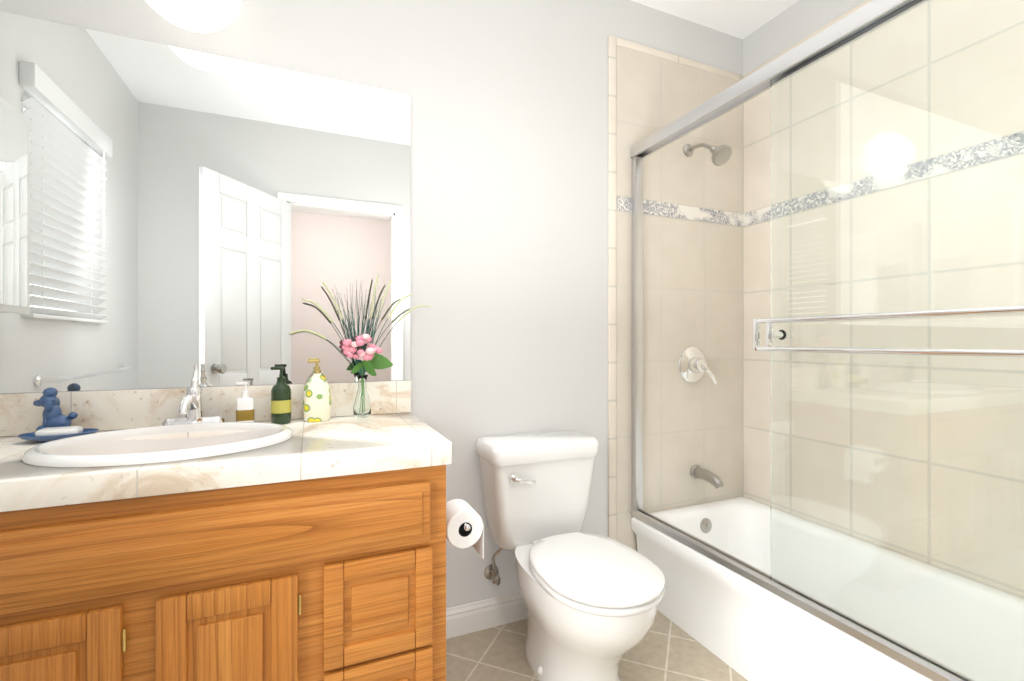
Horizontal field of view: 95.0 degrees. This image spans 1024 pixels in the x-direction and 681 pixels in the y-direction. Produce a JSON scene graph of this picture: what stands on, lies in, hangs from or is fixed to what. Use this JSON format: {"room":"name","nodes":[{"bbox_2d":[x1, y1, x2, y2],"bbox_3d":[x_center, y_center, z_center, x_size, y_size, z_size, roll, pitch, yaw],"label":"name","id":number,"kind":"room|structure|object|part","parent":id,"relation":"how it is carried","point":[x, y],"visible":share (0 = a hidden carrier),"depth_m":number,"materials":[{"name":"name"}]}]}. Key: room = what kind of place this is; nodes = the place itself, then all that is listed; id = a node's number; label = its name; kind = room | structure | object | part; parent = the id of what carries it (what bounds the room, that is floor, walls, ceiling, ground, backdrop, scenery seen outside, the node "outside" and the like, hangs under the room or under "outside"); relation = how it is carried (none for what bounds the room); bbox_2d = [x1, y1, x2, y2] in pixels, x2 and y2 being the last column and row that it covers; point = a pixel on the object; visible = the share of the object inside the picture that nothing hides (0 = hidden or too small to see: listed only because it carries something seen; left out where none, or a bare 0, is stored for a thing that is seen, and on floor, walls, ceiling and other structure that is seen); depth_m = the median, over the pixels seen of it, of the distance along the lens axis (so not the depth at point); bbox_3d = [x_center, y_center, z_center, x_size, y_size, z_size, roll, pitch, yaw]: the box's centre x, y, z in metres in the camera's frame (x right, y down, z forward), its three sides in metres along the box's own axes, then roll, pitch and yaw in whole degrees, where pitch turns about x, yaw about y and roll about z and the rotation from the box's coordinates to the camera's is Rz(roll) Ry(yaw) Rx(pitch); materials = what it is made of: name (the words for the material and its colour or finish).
{"room":"bathroom","nodes":[
{"label":"bathroom","id":0,"kind":"room"},
{"bbox_2d":[0,0,742,607],"bbox_3d":[-0.250,-0.206,1.861,3.310,2.680,0.120,0,0,-23],"label":"wall","id":1,"kind":"structure","parent":0,"point":[508,198],"depth_m":1.87,"materials":[{"name":"paint"}]},
{"bbox_2d":[145,0,241,32],"bbox_3d":[-0.946,-1.051,1.377,0.270,0.270,0.225,0,0,-23],"label":"light","id":2,"kind":"object","parent":1,"relation":"attached to","point":[204,16],"visible":1,"depth_m":1.35,"materials":[{"name":"white glass"}]},
{"bbox_2d":[0,11,409,392],"bbox_3d":[-1.005,-0.382,1.470,1.366,1.055,0.006,0,0,-23],"label":"wall mirror","id":3,"kind":"object","parent":1,"relation":"attached to","point":[171,216],"visible":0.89,"depth_m":1.46,"materials":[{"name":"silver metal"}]},
{"bbox_2d":[0,381,410,436],"bbox_3d":[-1.003,0.205,1.462,1.368,0.117,0.021,0,0,-23],"label":"backsplash","id":4,"kind":"structure","parent":1,"relation":"attached to","point":[18,414],"depth_m":1.42,"materials":[{"name":"beige stone"}]},
{"bbox_2d":[446,591,526,638],"bbox_3d":[0.028,1.080,1.907,0.868,0.108,0.014,0,0,-23],"label":"baseboard","id":5,"kind":"structure","parent":1,"relation":"attached to","point":[482,615],"depth_m":1.84,"materials":[{"name":"white wood"}]},
{"bbox_2d":[608,35,743,539],"bbox_3d":[0.800,-0.109,2.235,0.810,2.486,0.016,0,0,-23],"label":"trim","id":6,"kind":"structure","parent":1,"relation":"attached to","point":[613,42],"depth_m":2.08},
{"bbox_2d":[617,45,742,551],"bbox_3d":[0.826,-0.091,2.248,0.786,2.451,0.012,0,0,-23],"label":"tile","id":7,"kind":"structure","parent":1,"relation":"attached to","point":[692,283],"depth_m":2.23,"materials":[{"name":"beige tile"}]},
{"bbox_2d":[678,143,731,488],"bbox_3d":[0.913,-0.131,2.153,0.172,1.620,0.232,0,0,-23],"label":"shower fixtures","id":8,"kind":"object","parent":7,"relation":"attached to","point":[692,366],"visible":1,"depth_m":2.21,"materials":[{"name":"silver metal"}]},
{"bbox_3d":[0.919,0.639,2.191,0.068,0.079,0.166,0,0,-23],"label":"tub spout mount","id":9,"kind":"part","parent":8,"relation":"part of","materials":[{"name":"silver metal"}]},
{"bbox_2d":[446,610,747,680],"bbox_3d":[0.535,1.184,-0.234,3.670,0.100,4.750,0,0,-23],"label":"floor","id":10,"kind":"structure","parent":0,"point":[665,649],"depth_m":1.67,"materials":[{"name":"tile"}]},
{"bbox_2d":[0,461,451,680],"bbox_3d":[-0.900,0.728,1.209,1.358,0.811,0.568,0,0,-23],"label":"bathroom vanity","id":11,"kind":"object","parent":10,"relation":"on","point":[194,532],"depth_m":1.03,"materials":[{"name":"brown wood"}]},
{"bbox_2d":[0,413,451,504],"bbox_3d":[-0.896,0.293,1.211,1.368,0.058,0.567,0,0,-23],"label":"countertop","id":12,"kind":"structure","parent":11,"relation":"on","point":[335,443],"depth_m":1.07,"materials":[{"name":"beige stone"}]},
{"bbox_2d":[33,387,77,430],"bbox_3d":[-1.252,0.196,1.287,0.094,0.135,0.055,0,0,-23],"label":"figurine","id":13,"kind":"object","parent":12,"relation":"on","point":[52,414],"visible":0.75,"depth_m":1.27,"materials":[{"name":"blue ceramic"}]},
{"bbox_2d":[17,426,98,442],"bbox_3d":[-1.189,0.246,1.232,0.164,0.034,0.100,0,0,-23],"label":"soap dish","id":14,"kind":"object","parent":12,"relation":"on","point":[44,435],"visible":0.9,"depth_m":1.21,"materials":[{"name":"blue ceramic"}]},
{"bbox_2d":[0,413,295,476],"bbox_3d":[-0.862,0.329,1.192,0.550,0.173,0.410,0,0,-23],"label":"sink","id":15,"kind":"object","parent":12,"relation":"in","point":[226,437],"depth_m":1.21,"materials":[{"name":"white ceramic"}]},
{"bbox_2d":[156,365,227,420],"bbox_3d":[-0.933,0.169,1.359,0.164,0.187,0.173,0,0,-23],"label":"faucet","id":16,"kind":"object","parent":12,"relation":"on","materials":[{"name":"silver metal"}]},
{"bbox_2d":[236,382,254,421],"bbox_3d":[-0.829,0.196,1.457,0.050,0.134,0.033,0,0,-23],"label":"soap bottle","id":17,"kind":"object","parent":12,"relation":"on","point":[245,407],"visible":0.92,"depth_m":1.45,"materials":[{"name":"white plastic"}]},
{"bbox_2d":[271,367,290,423],"bbox_3d":[-0.734,0.173,1.492,0.060,0.180,0.059,0,0,-23],"label":"soap bottle","id":18,"kind":"object","parent":12,"relation":"on","point":[281,401],"visible":0.96,"depth_m":1.47,"materials":[{"name":"green plastic"}]},
{"bbox_2d":[303,360,330,421],"bbox_3d":[-0.638,0.163,1.538,0.086,0.200,0.062,0,0,-23],"label":"soap bottle","id":19,"kind":"object","parent":12,"relation":"on","point":[317,400],"visible":1,"depth_m":1.51,"materials":[{"name":"yellow plastic"}]},
{"bbox_2d":[288,274,431,417],"bbox_3d":[-0.501,0.015,1.590,0.468,0.491,0.085,0,0,-23],"label":"flower vase","id":20,"kind":"object","parent":12,"relation":"on","point":[370,358],"visible":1,"depth_m":1.58,"materials":[{"name":"clear glass"}]},
{"bbox_3d":[-0.511,0.190,1.600,0.060,0.143,0.060,0,0,-23],"label":"glass","id":21,"kind":"part","parent":20,"relation":"part of","materials":[{"name":"clear glass"}]},
{"bbox_2d":[446,499,483,559],"bbox_3d":[-0.164,0.552,1.376,0.127,0.149,0.183,0,0,-23],"label":"toilet paper","id":22,"kind":"object","parent":11,"relation":"attached to","point":[464,526],"visible":0.77,"depth_m":1.33,"materials":[{"name":"white paper"}]},
{"bbox_3d":[-0.186,0.520,1.367,0.080,0.044,0.183,0,0,-23],"label":"toilet paper holder arm","id":23,"kind":"part","parent":22,"relation":"part of"},
{"bbox_2d":[476,430,664,680],"bbox_3d":[0.193,0.757,1.594,0.442,0.754,0.715,0,0,-23],"label":"toilet","id":24,"kind":"object","parent":10,"relation":"on","point":[592,601],"visible":1,"depth_m":1.55,"materials":[{"name":"white ceramic"}]},
{"bbox_3d":[0.104,0.575,1.802,0.442,0.389,0.252,0,0,-23],"label":"tank","id":25,"kind":"part","parent":24,"relation":"part of","materials":[{"name":"white ceramic"}]},
{"bbox_3d":[0.255,0.723,1.498,0.370,0.048,0.490,0,0,-23],"label":"seat","id":26,"kind":"part","parent":24,"relation":"part of","materials":[{"name":"white plastic"}]},
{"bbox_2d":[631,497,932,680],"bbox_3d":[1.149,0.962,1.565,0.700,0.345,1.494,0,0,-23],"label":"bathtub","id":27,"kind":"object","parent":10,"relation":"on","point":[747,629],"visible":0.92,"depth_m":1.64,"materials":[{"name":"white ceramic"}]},
{"bbox_2d":[630,0,962,680],"bbox_3d":[0.854,-0.048,1.439,0.060,1.672,1.496,0,0,-23],"label":"shower door frame","id":28,"kind":"structure","parent":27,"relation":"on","point":[748,88],"depth_m":1.67,"materials":[{"name":"silver metal"}]},
{"bbox_2d":[771,0,1023,680],"bbox_3d":[0.982,-0.030,1.136,0.026,1.604,0.796,0,0,-23],"label":"glass shower door","id":29,"kind":"structure","parent":28,"relation":"attached to","point":[897,185],"depth_m":1.14,"materials":[{"name":"clear glass"}]},
{"bbox_2d":[753,306,1023,357],"bbox_3d":[0.943,-0.018,1.139,0.072,0.102,0.770,0,0,-23],"label":"towel rail","id":30,"kind":"object","parent":29,"relation":"attached to","point":[771,334],"visible":1,"depth_m":1.13,"materials":[{"name":"silver metal"}]},
{"bbox_2d":[631,0,798,38],"bbox_3d":[0.535,-1.596,-0.234,3.670,0.100,4.750,0,0,-23],"label":"ceiling","id":31,"kind":"structure","parent":0,"point":[741,19],"depth_m":2.20,"materials":[{"name":"paint"}]},
{"bbox_2d":[743,0,865,75],"bbox_3d":[1.656,-0.206,1.457,0.120,2.680,2.120,0,0,-23],"label":"wall","id":32,"kind":"structure","parent":0,"point":[794,23],"depth_m":2.17,"materials":[{"name":"paint"}]},
{"bbox_2d":[743,89,770,505],"bbox_3d":[1.158,-0.091,1.562,0.714,2.451,1.510,0,0,-23],"label":"tiled wall","id":33,"kind":"structure","parent":32,"relation":"attached to","point":[756,302],"depth_m":2.32,"materials":[{"name":"beige tile"}]},
{"bbox_2d":[617,196,770,226],"bbox_3d":[1.117,-0.612,1.552,0.775,0.064,1.500,0,0,-23],"label":"tile border","id":34,"kind":"object","parent":33,"relation":"attached to","point":[695,213],"depth_m":2.26,"materials":[{"name":"grey tile"}]},
{"bbox_2d":[744,0,871,77],"bbox_3d":[1.476,-1.334,1.705,0.016,0.035,1.522,0,0,-23],"label":"trim","id":35,"kind":"structure","parent":32,"relation":"attached to","point":[867,1],"depth_m":2.07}
]}

